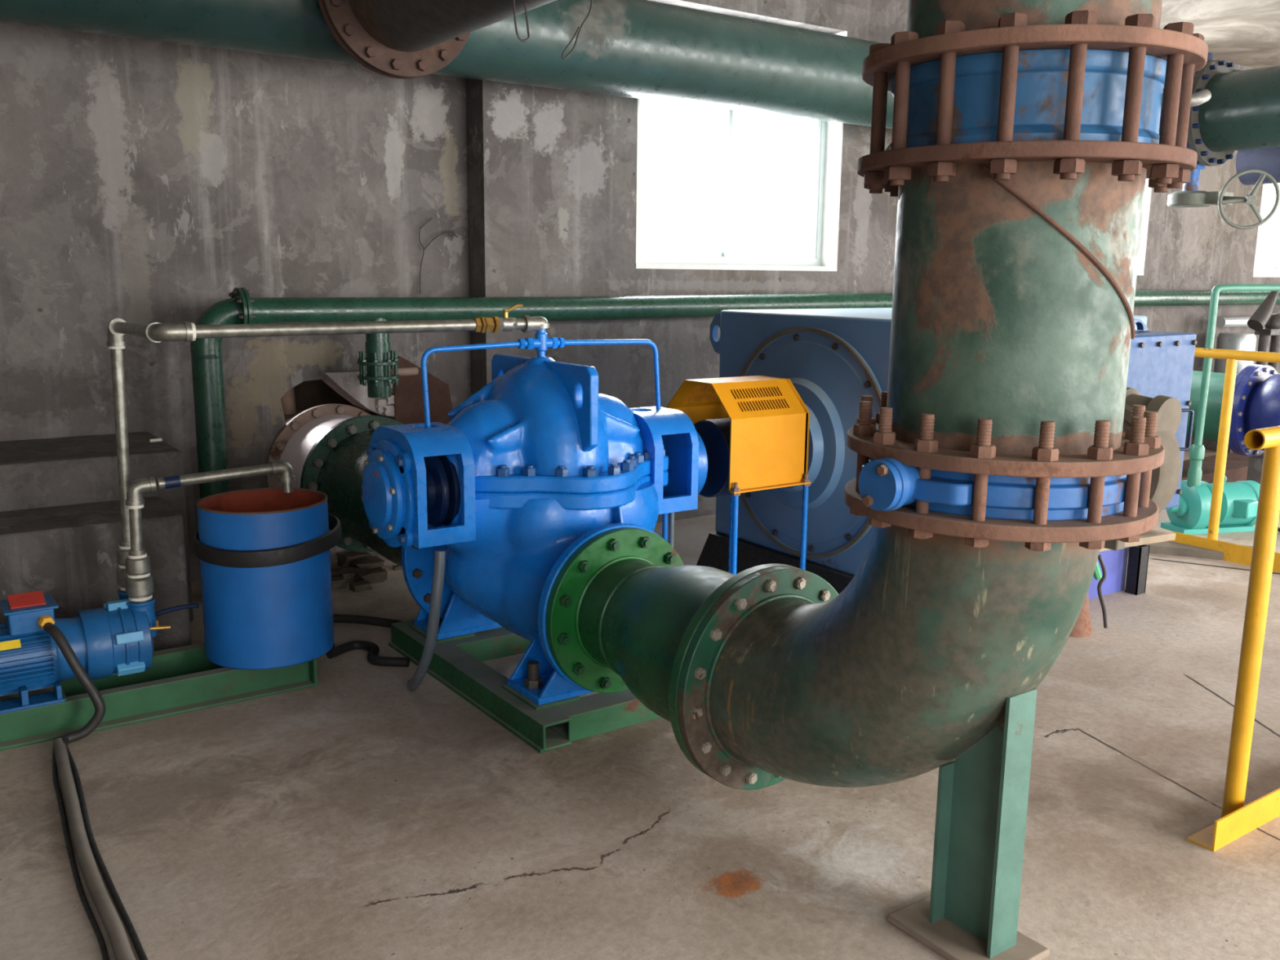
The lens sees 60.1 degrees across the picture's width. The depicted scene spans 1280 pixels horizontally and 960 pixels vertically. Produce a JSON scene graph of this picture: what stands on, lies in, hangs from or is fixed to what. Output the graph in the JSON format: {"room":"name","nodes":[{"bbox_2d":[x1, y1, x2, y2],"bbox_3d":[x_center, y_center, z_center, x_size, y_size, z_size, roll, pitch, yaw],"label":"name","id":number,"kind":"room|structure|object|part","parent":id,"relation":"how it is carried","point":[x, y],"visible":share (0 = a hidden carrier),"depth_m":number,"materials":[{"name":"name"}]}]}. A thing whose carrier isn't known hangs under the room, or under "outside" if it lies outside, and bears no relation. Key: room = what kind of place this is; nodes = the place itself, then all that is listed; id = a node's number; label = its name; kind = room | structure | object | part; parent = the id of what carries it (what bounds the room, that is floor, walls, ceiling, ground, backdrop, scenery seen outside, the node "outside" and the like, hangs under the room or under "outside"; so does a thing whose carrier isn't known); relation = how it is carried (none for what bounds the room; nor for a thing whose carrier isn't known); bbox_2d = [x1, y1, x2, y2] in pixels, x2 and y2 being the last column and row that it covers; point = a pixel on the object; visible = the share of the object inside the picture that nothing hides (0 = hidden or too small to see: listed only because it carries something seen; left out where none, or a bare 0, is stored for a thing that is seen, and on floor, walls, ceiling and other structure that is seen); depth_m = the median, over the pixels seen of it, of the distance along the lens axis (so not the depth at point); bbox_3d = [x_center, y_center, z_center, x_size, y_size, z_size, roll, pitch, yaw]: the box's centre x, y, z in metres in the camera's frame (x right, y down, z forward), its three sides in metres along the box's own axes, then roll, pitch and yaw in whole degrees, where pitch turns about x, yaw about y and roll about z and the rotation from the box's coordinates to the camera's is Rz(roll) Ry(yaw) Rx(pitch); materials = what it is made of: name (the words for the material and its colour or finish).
{"room":"mechanical room","nodes":[
{"label":"mechanical room","id":0,"kind":"room"},
{"bbox_2d":[0,22,471,580],"bbox_3d":[-3.322,-1.033,4.406,5.740,3.320,0.240,-7,13,-34],"label":"wall","id":1,"kind":"structure","parent":0,"point":[142,181],"depth_m":5.14,"materials":[{"name":"paint"}]},
{"bbox_2d":[0,431,193,621],"bbox_3d":[-3.764,0.387,3.804,4.060,0.742,0.670,-7,13,-34],"label":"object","id":2,"kind":"structure","parent":1,"relation":"attached to","point":[42,473],"depth_m":4.47,"materials":[{"name":"concrete"}]},
{"bbox_2d":[149,438,162,442],"bbox_3d":[-2.121,-0.175,4.847,0.050,0.012,0.012,-8,14,-40],"label":"stick","id":3,"kind":"object","parent":2,"relation":"on","point":[153,439],"visible":1,"depth_m":4.84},
{"bbox_2d":[319,369,395,417],"bbox_3d":[-1.438,-0.446,5.713,0.430,0.245,0.267,-7,13,-34],"label":"trim","id":4,"kind":"structure","parent":1,"relation":"attached to","point":[346,384],"depth_m":5.63,"materials":[{"name":"concrete"}]},
{"bbox_2d":[393,355,453,424],"bbox_3d":[-1.120,-0.451,5.773,0.340,0.400,0.012,-7,13,-34],"label":"plate","id":5,"kind":"object","parent":1,"relation":"attached to","point":[408,393],"visible":0.6,"depth_m":5.75,"materials":[{"name":"brown metal"}]},
{"bbox_2d":[418,217,457,293],"bbox_3d":[-1.055,-1.175,5.806,0.220,0.392,0.017,-6,12,-30],"label":"wire","id":6,"kind":"object","parent":1,"relation":"attached to","point":[448,232],"visible":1,"depth_m":5.77,"materials":[{"name":"metal"}]},
{"bbox_2d":[293,379,379,415],"bbox_3d":[-1.920,-0.413,6.250,1.600,1.750,0.920,-7,13,-34],"label":"wall","id":7,"kind":"structure","parent":0,"point":[308,394],"depth_m":6.71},
{"bbox_2d":[280,386,296,414],"bbox_3d":[-1.910,-0.741,5.913,0.116,0.784,0.080,5,11,21],"label":"post","id":8,"kind":"object","parent":7,"relation":"in","point":[288,399],"visible":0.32,"depth_m":5.94,"materials":[{"name":"brown metal"}]},
{"bbox_2d":[0,446,1279,959],"bbox_3d":[3.828,0.818,4.323,17.000,0.120,9.300,-7,13,-34],"label":"floor","id":9,"kind":"structure","parent":0,"point":[357,814],"depth_m":3.02,"materials":[{"name":"concrete"}]},
{"bbox_2d":[43,622,105,747],"bbox_3d":[-1.800,0.649,3.523,0.158,0.374,0.209,-7,13,-34],"label":"power cable","id":10,"kind":"object","parent":9,"relation":"on","point":[57,635],"visible":0.94,"depth_m":3.51,"materials":[{"name":"black rubber"}]},
{"bbox_2d":[52,747,109,959],"bbox_3d":[-1.443,0.967,2.844,0.044,0.012,1.522,-6,13,-32],"label":"cable","id":11,"kind":"object","parent":9,"relation":"on","point":[83,899],"visible":0.96,"depth_m":2.77,"materials":[{"name":"black rubber"}]},
{"bbox_2d":[53,737,136,959],"bbox_3d":[-1.422,0.953,2.856,0.063,0.034,1.523,-6,13,-33],"label":"cable","id":12,"kind":"object","parent":9,"relation":"on","point":[113,926],"visible":1,"depth_m":2.77,"materials":[{"name":"grey rubber"}]},
{"bbox_2d":[66,746,148,959],"bbox_3d":[-1.400,0.961,2.873,0.039,0.014,1.521,-7,13,-34],"label":"cable","id":13,"kind":"object","parent":9,"relation":"on","point":[139,948],"visible":0.93,"depth_m":2.78,"materials":[{"name":"black rubber"}]},
{"bbox_2d":[0,642,317,751],"bbox_3d":[-2.028,0.752,3.684,1.797,0.110,0.410,-7,13,-34],"label":"base frame","id":14,"kind":"object","parent":9,"relation":"on","point":[180,680],"visible":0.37,"depth_m":3.81,"materials":[{"name":"green metal"}]},
{"bbox_3d":[-2.226,0.721,3.561,0.640,0.008,0.330,-7,13,-34],"label":"motor plate","id":15,"kind":"part","parent":14,"relation":"part of","materials":[{"name":"blue metal"}]},
{"bbox_2d":[0,589,170,714],"bbox_3d":[-2.049,0.541,3.606,0.936,0.331,0.325,-7,13,-34],"label":"pump","id":16,"kind":"object","parent":14,"relation":"on","point":[116,637],"visible":0.84,"depth_m":3.61,"materials":[{"name":"blue metal"}]},
{"bbox_3d":[-2.178,0.602,3.498,0.590,0.215,0.234,-7,13,-34],"label":"motor","id":17,"kind":"part","parent":16,"relation":"part of","materials":[{"name":"blue metal"}]},
{"bbox_3d":[-1.986,0.404,3.592,0.154,0.009,0.169,-7,13,-34],"label":"box lid","id":18,"kind":"part","parent":16,"relation":"part of","materials":[{"name":"metal"}]},
{"bbox_3d":[-1.911,0.561,3.680,0.100,0.224,0.224,-7,13,-34],"label":"motor","id":19,"kind":"part","parent":16,"relation":"part of","materials":[{"name":"blue metal"}]},
{"bbox_2d":[155,603,199,616],"bbox_3d":[-1.643,0.462,3.880,0.182,0.051,0.021,-2,11,-12],"label":"tube","id":20,"kind":"object","parent":16,"relation":"attached to","point":[192,605],"visible":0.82,"depth_m":3.88,"materials":[{"name":"blue rubber"}]},
{"bbox_2d":[124,460,295,602],"bbox_3d":[-1.496,0.167,3.880,0.592,0.440,0.090,-7,13,-34],"label":"pipe","id":21,"kind":"object","parent":16,"relation":"attached to","point":[139,582],"visible":1,"depth_m":3.74,"materials":[{"name":"metal"}]},
{"bbox_2d":[281,481,293,493],"bbox_3d":[-1.276,0.020,4.008,0.040,0.046,0.039,-7,13,-34],"label":"outlet","id":22,"kind":"object","parent":21,"relation":"attached to","point":[287,486],"depth_m":3.99,"materials":[{"name":"metal"}]},
{"bbox_2d":[106,303,549,591],"bbox_3d":[-1.079,-0.116,3.882,1.334,1.004,0.776,-7,13,-34],"label":"pipe","id":23,"kind":"object","parent":16,"relation":"attached to","point":[186,331],"visible":0.89,"depth_m":3.65,"materials":[{"name":"metal"}]},
{"bbox_3d":[-0.438,-0.578,3.804,0.074,0.052,0.018,-7,13,-34],"label":"lever","id":24,"kind":"part","parent":23,"relation":"part of","materials":[{"name":"gold metal"}]},
{"bbox_2d":[196,487,334,669],"bbox_3d":[-1.371,0.349,4.067,0.456,0.568,0.456,-7,13,-34],"label":"drum","id":25,"kind":"object","parent":14,"relation":"on","point":[281,615],"visible":0.96,"depth_m":3.90,"materials":[{"name":"blue metal"}]},
{"bbox_2d":[192,513,342,568],"bbox_3d":[-1.357,0.207,4.051,0.524,0.106,0.495,-7,13,-34],"label":"band","id":26,"kind":"object","parent":25,"relation":"attached to","point":[296,553],"visible":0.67,"depth_m":3.85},
{"bbox_3d":[-1.297,0.669,4.189,0.012,0.102,0.410,-7,13,-34],"label":"plate","id":27,"kind":"part","parent":14,"relation":"part of","materials":[{"name":"green metal"}]},
{"bbox_2d":[330,551,402,592],"bbox_3d":[-1.179,0.421,5.674,1.498,0.087,0.621,-7,13,-34],"label":"rubble","id":28,"kind":"object","parent":9,"relation":"on","point":[366,570],"visible":0.19,"depth_m":5.40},
{"bbox_2d":[332,613,402,648],"bbox_3d":[-1.174,0.610,4.650,0.411,0.047,0.337,-7,13,-34],"label":"hose","id":29,"kind":"object","parent":9,"relation":"on","point":[337,618],"visible":0.47,"depth_m":4.68,"materials":[{"name":"rubber"}]},
{"bbox_2d":[325,640,409,666],"bbox_3d":[-1.033,0.678,4.324,0.352,0.036,0.162,5,11,21],"label":"hose","id":30,"kind":"object","parent":9,"relation":"on","point":[372,657],"visible":0.99,"depth_m":4.31,"materials":[{"name":"rubber"}]},
{"bbox_2d":[388,619,661,753],"bbox_3d":[-0.393,0.686,4.167,0.666,0.098,1.228,-7,13,-34],"label":"base frame","id":31,"kind":"object","parent":9,"relation":"on","point":[456,663],"visible":0.44,"depth_m":3.76,"materials":[{"name":"green metal"}]},
{"bbox_2d":[361,328,707,705],"bbox_3d":[-0.372,0.068,4.016,1.148,1.230,1.136,3,11,11],"label":"pump","id":32,"kind":"object","parent":31,"relation":"on","point":[537,464],"visible":0.73,"depth_m":3.71,"materials":[{"name":"metal"}]},
{"bbox_2d":[300,414,404,566],"bbox_3d":[-0.984,0.125,4.915,0.670,0.700,1.180,-7,13,-34],"label":"pipe","id":33,"kind":"object","parent":32,"relation":"attached to","point":[334,467],"visible":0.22,"depth_m":5.09,"materials":[{"name":"metal"}]},
{"bbox_2d":[265,403,370,488],"bbox_3d":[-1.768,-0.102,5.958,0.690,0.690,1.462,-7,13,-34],"label":"flange","id":34,"kind":"object","parent":33,"relation":"attached to","point":[295,441],"visible":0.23,"depth_m":5.49,"materials":[{"name":"silver metal"}]},
{"bbox_2d":[407,550,445,690],"bbox_3d":[-0.742,0.493,3.757,0.066,0.613,0.447,-4,12,-25],"label":"hose","id":35,"kind":"object","parent":32,"relation":"attached to","point":[439,562],"visible":1,"depth_m":3.55,"materials":[{"name":"grey rubber"}]},
{"bbox_3d":[-0.338,-0.229,3.944,0.840,0.420,0.616,-7,13,-34],"label":"casing","id":36,"kind":"part","parent":32,"relation":"part of","materials":[{"name":"blue metal"}]},
{"bbox_3d":[-0.350,-0.257,3.930,0.034,0.340,0.700,-7,13,-34],"label":"lifting plate","id":37,"kind":"part","parent":32,"relation":"part of","materials":[{"name":"blue metal"}]},
{"bbox_3d":[-0.350,0.287,4.050,0.840,0.573,0.948,-7,13,-34],"label":"casing","id":38,"kind":"part","parent":32,"relation":"part of","materials":[{"name":"blue metal"}]},
{"bbox_2d":[545,527,797,775],"bbox_3d":[0.139,0.484,3.349,0.624,0.624,0.736,-7,13,-34],"label":"spool","id":39,"kind":"object","parent":32,"relation":"attached to","point":[624,611],"visible":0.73,"depth_m":3.35},
{"bbox_2d":[676,477,1159,790],"bbox_3d":[0.645,0.465,2.612,0.636,0.948,1.021,-7,13,-34],"label":"pipe elbow","id":40,"kind":"object","parent":39,"relation":"attached to","point":[893,676],"visible":0.84,"depth_m":2.41,"materials":[{"name":"metal"}]},
{"bbox_2d":[849,386,1181,551],"bbox_3d":[0.808,-0.003,2.393,0.868,0.387,0.608,-6,13,-32],"label":"valve","id":41,"kind":"object","parent":40,"relation":"attached to","point":[883,484],"visible":0.67,"depth_m":2.13,"materials":[{"name":"metal"}]},
{"bbox_2d":[846,140,1197,477],"bbox_3d":[0.766,-0.357,2.296,0.646,0.600,0.646,-7,13,-34],"label":"riser pipe","id":42,"kind":"object","parent":41,"relation":"on","point":[1013,299],"visible":0.8,"depth_m":2.09,"materials":[{"name":"metal"}]},
{"bbox_2d":[863,9,1211,196],"bbox_3d":[0.771,-0.726,2.227,0.622,0.278,0.622,-7,13,-34],"label":"expansion joint","id":43,"kind":"object","parent":42,"relation":"on","point":[1078,92],"visible":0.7,"depth_m":2.00,"materials":[{"name":"metal"}]},
{"bbox_2d":[190,287,1279,498],"bbox_3d":[3.233,-0.760,8.527,12.714,1.408,0.216,-7,13,-34],"label":"pipe","id":44,"kind":"object","parent":9,"relation":"on","point":[240,308],"visible":0.81,"depth_m":5.35,"materials":[{"name":"metal"}]},
{"bbox_2d":[1215,316,1250,327],"bbox_3d":[6.605,-1.558,10.726,3.750,0.090,0.090,-7,13,-34],"label":"pipe","id":45,"kind":"object","parent":44,"relation":"attached to","point":[1225,322],"visible":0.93,"depth_m":9.71,"materials":[{"name":"silver metal"}]},
{"bbox_2d":[662,375,811,574],"bbox_3d":[0.385,0.127,4.530,0.403,1.080,0.486,-7,13,-34],"label":"guard","id":46,"kind":"object","parent":9,"relation":"on","point":[769,447],"visible":0.81,"depth_m":4.34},
{"bbox_3d":[0.103,0.313,4.645,0.023,0.665,0.023,-7,13,-34],"label":"leg","id":47,"kind":"part","parent":46,"relation":"part of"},
{"bbox_3d":[0.402,0.278,4.851,0.023,0.665,0.023,-7,13,-34],"label":"leg","id":48,"kind":"part","parent":46,"relation":"part of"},
{"bbox_3d":[0.361,0.385,4.283,0.023,0.665,0.023,-7,13,-34],"label":"leg","id":49,"kind":"part","parent":46,"relation":"part of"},
{"bbox_3d":[0.545,-0.225,4.575,0.020,0.400,0.420,-7,13,-34],"label":"frame","id":50,"kind":"part","parent":46,"relation":"part of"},
{"bbox_3d":[0.660,0.349,4.490,0.023,0.665,0.023,-7,13,-34],"label":"leg","id":51,"kind":"part","parent":46,"relation":"part of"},
{"bbox_2d":[693,307,1196,594],"bbox_3d":[1.155,-0.063,4.910,2.045,1.330,1.712,-7,13,-34],"label":"motor","id":52,"kind":"object","parent":9,"relation":"on","point":[832,357],"visible":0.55,"depth_m":4.58,"materials":[{"name":"blue metal"}]},
{"bbox_2d":[1093,560,1102,580],"bbox_3d":[2.055,0.373,4.999,0.080,0.164,0.054,-7,13,-34],"label":"tape","id":53,"kind":"object","parent":52,"relation":"hanging from","point":[1097,575],"visible":0.34,"depth_m":4.99,"materials":[{"name":"green plastic"}]},
{"bbox_3d":[2.280,-0.211,4.647,0.081,0.178,0.014,-1,11,-7],"label":"handle","id":54,"kind":"part","parent":52,"relation":"part of","materials":[{"name":"metal"}]},
{"bbox_2d":[887,688,1049,959],"bbox_3d":[0.754,0.747,2.489,0.205,0.626,0.300,-7,13,-34],"label":"support beam","id":55,"kind":"structure","parent":9,"relation":"on","point":[971,912],"depth_m":2.48,"materials":[{"name":"green metal"}]},
{"bbox_3d":[0.751,1.046,2.546,0.205,0.018,0.300,-7,13,-34],"label":"plate","id":56,"kind":"part","parent":55,"relation":"part of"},
{"bbox_2d":[1069,555,1107,637],"bbox_3d":[1.877,0.394,4.718,0.203,0.520,0.183,-7,13,-34],"label":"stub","id":57,"kind":"object","parent":9,"relation":"on","point":[1082,628],"visible":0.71,"depth_m":4.69,"materials":[{"name":"metal"}]},
{"bbox_2d":[1088,546,1128,599],"bbox_3d":[1.843,0.371,5.618,0.580,0.232,1.000,-7,13,-34],"label":"plinth","id":58,"kind":"object","parent":9,"relation":"on","point":[1115,562],"visible":0.07,"depth_m":5.31,"materials":[{"name":"purple paint"}]},
{"bbox_2d":[1098,526,1175,595],"bbox_3d":[2.222,0.407,5.349,0.898,0.270,0.281,-6,13,-32],"label":"bench","id":59,"kind":"object","parent":9,"relation":"on","point":[1139,552],"visible":0.48,"depth_m":5.32,"materials":[{"name":"black metal"}]},
{"bbox_3d":[2.397,0.429,5.334,0.075,0.235,0.060,-7,13,-34],"label":"leg","id":60,"kind":"part","parent":59,"relation":"part of","materials":[{"name":"black metal"}]},
{"bbox_2d":[1128,540,1253,559],"bbox_3d":[2.732,0.353,6.273,1.500,0.045,0.220,5,12,22],"label":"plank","id":61,"kind":"object","parent":9,"relation":"on","point":[1167,548],"visible":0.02,"depth_m":6.07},
{"bbox_2d":[1184,436,1232,453],"bbox_3d":[5.642,-0.636,10.201,1.500,0.600,0.430,-7,13,-34],"label":"shelf","id":62,"kind":"object","parent":9,"relation":"on","point":[1210,445],"visible":0.02,"depth_m":9.80,"materials":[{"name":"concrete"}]},
{"bbox_2d":[1213,332,1256,373],"bbox_3d":[5.287,-1.091,9.840,0.310,0.420,0.310,-7,13,-34],"label":"tank","id":63,"kind":"object","parent":62,"relation":"on","point":[1225,340],"visible":0.4,"depth_m":9.71,"materials":[{"name":"silver metal"}]},
{"bbox_2d":[1160,475,1260,534],"bbox_3d":[3.465,0.139,6.663,0.620,0.339,0.351,-2,11,-11],"label":"pump","id":64,"kind":"object","parent":9,"relation":"on","point":[1239,504],"visible":0.69,"depth_m":6.59,"materials":[{"name":"paint"}]},
{"bbox_2d":[1186,284,1279,487],"bbox_3d":[4.450,-0.641,7.050,2.651,1.211,0.087,-5,12,-26],"label":"pipe","id":65,"kind":"object","parent":64,"relation":"attached to","point":[1197,451],"visible":1,"depth_m":6.50,"materials":[{"name":"teal metal"}]},
{"bbox_3d":[3.598,0.143,6.724,0.335,0.274,0.274,-2,11,-14],"label":"motor","id":66,"kind":"part","parent":64,"relation":"part of","materials":[{"name":"teal paint"}]},
{"bbox_2d":[1181,451,1264,483],"bbox_3d":[4.292,-0.055,8.277,2.600,0.140,0.400,-7,13,-34],"label":"curb","id":67,"kind":"object","parent":9,"relation":"on","point":[1237,465],"visible":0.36,"depth_m":8.12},
{"bbox_2d":[1170,347,1279,572],"bbox_3d":[3.228,-0.113,5.857,0.072,1.126,2.850,-7,13,-34],"label":"railing","id":68,"kind":"object","parent":9,"relation":"on","point":[1233,553],"visible":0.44,"depth_m":5.95,"materials":[{"name":"yellow metal"}]},
{"bbox_3d":[3.147,-0.119,5.991,0.052,1.071,0.052,-7,13,-34],"label":"post","id":69,"kind":"part","parent":68,"relation":"part of","materials":[{"name":"yellow metal"}]},
{"bbox_3d":[3.242,-0.642,5.763,0.052,0.052,2.850,-7,13,-34],"label":"rail","id":70,"kind":"part","parent":68,"relation":"part of","materials":[{"name":"yellow metal"}]},
{"bbox_2d":[1186,426,1279,851],"bbox_3d":[2.654,0.293,3.669,2.800,1.126,0.091,-7,13,-34],"label":"railing","id":71,"kind":"object","parent":9,"relation":"on","point":[1237,820],"visible":1,"depth_m":2.98,"materials":[{"name":"yellow metal"}]},
{"bbox_3d":[1.665,0.426,3.003,0.052,1.071,0.052,-7,13,-34],"label":"post","id":72,"kind":"part","parent":71,"relation":"part of","materials":[{"name":"yellow metal"}]},
{"bbox_3d":[2.666,-0.236,3.579,2.740,0.052,0.052,-7,13,-35],"label":"rail","id":73,"kind":"part","parent":71,"relation":"part of","materials":[{"name":"yellow metal"}]},
{"bbox_2d":[1246,454,1263,484],"bbox_3d":[4.285,0.011,7.414,0.400,0.330,0.240,-7,13,-34],"label":"block","id":74,"kind":"object","parent":9,"relation":"on","point":[1255,463],"visible":0.14,"depth_m":7.34,"materials":[{"name":"concrete"}]},
{"bbox_2d":[1247,291,1279,371],"bbox_3d":[5.252,-0.890,9.320,0.486,1.417,0.240,-7,13,-34],"label":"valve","id":75,"kind":"object","parent":9,"relation":"on","point":[1263,317],"visible":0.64,"depth_m":9.20,"materials":[{"name":"grey metal"}]},
{"bbox_3d":[5.175,-1.412,9.184,0.308,0.343,0.134,-7,13,-34],"label":"arm","id":76,"kind":"part","parent":75,"relation":"part of","materials":[{"name":"metal"}]},
{"bbox_2d":[465,0,1279,523],"bbox_3d":[3.736,-1.828,9.061,11.280,3.320,0.260,-7,13,-34],"label":"wall","id":77,"kind":"structure","parent":0,"point":[552,173],"depth_m":6.35,"materials":[{"name":"paint"}]},
{"bbox_2d":[635,31,847,271],"bbox_3d":[0.569,-2.038,6.751,1.602,1.485,0.254,-7,13,-34],"label":"window","id":78,"kind":"structure","parent":77,"relation":"in","point":[823,256],"depth_m":7.10,"materials":[{"name":"white plastic"}]},
{"bbox_3d":[0.235,-2.027,6.592,0.769,1.353,0.022,-7,13,-34],"label":"sash","id":79,"kind":"part","parent":78,"relation":"part of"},
{"bbox_3d":[0.560,-1.323,6.886,1.600,0.030,0.254,-7,13,-34],"label":"sill","id":80,"kind":"part","parent":78,"relation":"part of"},
{"bbox_3d":[0.849,-2.093,6.980,0.769,1.353,0.022,-7,13,-34],"label":"sash","id":81,"kind":"part","parent":78,"relation":"part of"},
{"bbox_2d":[1137,178,1151,275],"bbox_3d":[3.489,-2.383,8.767,1.612,1.485,0.254,-7,13,-34],"label":"window","id":82,"kind":"structure","parent":77,"relation":"in","point":[1148,190],"depth_m":9.20,"materials":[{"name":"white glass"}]},
{"bbox_3d":[3.481,-1.668,8.901,1.610,0.030,0.254,-7,13,-34],"label":"sill","id":83,"kind":"part","parent":82,"relation":"part of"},
{"bbox_2d":[1186,364,1257,455],"bbox_3d":[3.717,-0.594,8.133,0.620,0.620,1.560,-7,13,-34],"label":"pipe","id":84,"kind":"object","parent":77,"relation":"attached to","point":[1211,424],"visible":0.16,"depth_m":7.55,"materials":[{"name":"green metal"}]},
{"bbox_2d":[1230,364,1279,456],"bbox_3d":[4.319,-0.428,7.288,0.620,0.620,0.538,-7,13,-34],"label":"valve","id":85,"kind":"object","parent":84,"relation":"attached to","point":[1256,399],"visible":0.76,"depth_m":7.31,"materials":[{"name":"metal"}]},
{"bbox_2d":[1253,184,1279,277],"bbox_3d":[6.286,-2.714,10.697,1.602,1.485,0.254,-7,13,-34],"label":"window","id":86,"kind":"structure","parent":77,"relation":"in","point":[1260,270],"depth_m":10.70,"materials":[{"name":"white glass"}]},
{"bbox_3d":[6.278,-1.999,10.832,1.600,0.030,0.254,-7,13,-34],"label":"sill","id":87,"kind":"part","parent":86,"relation":"part of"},
{"bbox_3d":[5.952,-2.703,10.538,0.769,1.353,0.022,-7,13,-34],"label":"sash","id":88,"kind":"part","parent":86,"relation":"part of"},
{"bbox_3d":[6.567,-2.769,10.926,0.769,1.353,0.022,-7,13,-34],"label":"sash","id":89,"kind":"part","parent":86,"relation":"part of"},
{"bbox_2d":[1159,52,1279,229],"bbox_3d":[3.953,-2.296,7.499,0.670,1.176,0.670,-7,13,-34],"label":"valve","id":90,"kind":"object","parent":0,"point":[1190,196],"visible":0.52,"depth_m":7.47,"materials":[{"name":"grey metal"}]},
{"bbox_2d":[1187,58,1279,166],"bbox_3d":[4.596,-2.304,6.566,0.690,0.690,2.415,-7,13,-34],"label":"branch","id":91,"kind":"object","parent":90,"relation":"on","point":[1242,112],"visible":0.84,"depth_m":7.22,"materials":[{"name":"green metal"}]},
{"bbox_2d":[1235,146,1279,185],"bbox_3d":[4.959,-2.146,7.128,0.340,0.370,2.055,-7,13,-34],"label":"pipe","id":92,"kind":"object","parent":91,"relation":"attached to","point":[1268,159],"visible":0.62,"depth_m":7.76,"materials":[{"name":"metal"}]},
{"bbox_2d":[1160,0,1279,68],"bbox_3d":[3.868,-2.577,3.682,17.000,0.150,9.300,-7,13,-34],"label":"ceiling","id":93,"kind":"structure","parent":0,"point":[1246,33],"depth_m":8.09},
{"bbox_3d":[-3.197,-0.039,-0.858,0.200,3.320,9.300,-7,13,-34],"label":"wall","id":94,"kind":"structure","parent":0,"visible":0},
{"bbox_2d":[0,496,191,651],"bbox_3d":[-3.492,0.568,3.344,3.950,0.563,0.440,-7,13,-34],"label":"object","id":95,"kind":"structure","parent":94,"relation":"attached to","point":[67,553],"depth_m":4.09,"materials":[{"name":"concrete"}]},
{"bbox_2d":[0,0,893,128],"bbox_3d":[-1.389,-2.045,4.713,9.410,0.670,0.684,-7,13,-34],"label":"pipe","id":96,"kind":"object","parent":94,"relation":"attached to","point":[637,49],"visible":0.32,"depth_m":5.35,"materials":[{"name":"metal"}]},
{"bbox_2d":[321,0,1208,91],"bbox_3d":[-0.019,-1.551,3.229,0.670,1.059,3.425,-7,13,-34],"label":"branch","id":97,"kind":"object","parent":96,"relation":"attached to","point":[400,38],"visible":0.62,"depth_m":2.10,"materials":[{"name":"metal"}]},
{"bbox_2d":[512,0,529,41],"bbox_3d":[-0.401,-1.550,3.725,0.061,0.145,0.028,-7,13,-34],"label":"hanging wire","id":98,"kind":"object","parent":97,"relation":"hanging from","point":[513,1],"visible":1,"depth_m":3.73,"materials":[{"name":"metal"}]},
{"bbox_2d":[561,0,592,59],"bbox_3d":[-0.210,-1.569,3.743,0.124,0.289,0.013,-7,13,-34],"label":"wire","id":99,"kind":"object","parent":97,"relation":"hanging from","point":[579,28],"visible":1,"depth_m":3.75,"materials":[{"name":"metal"}]}
]}

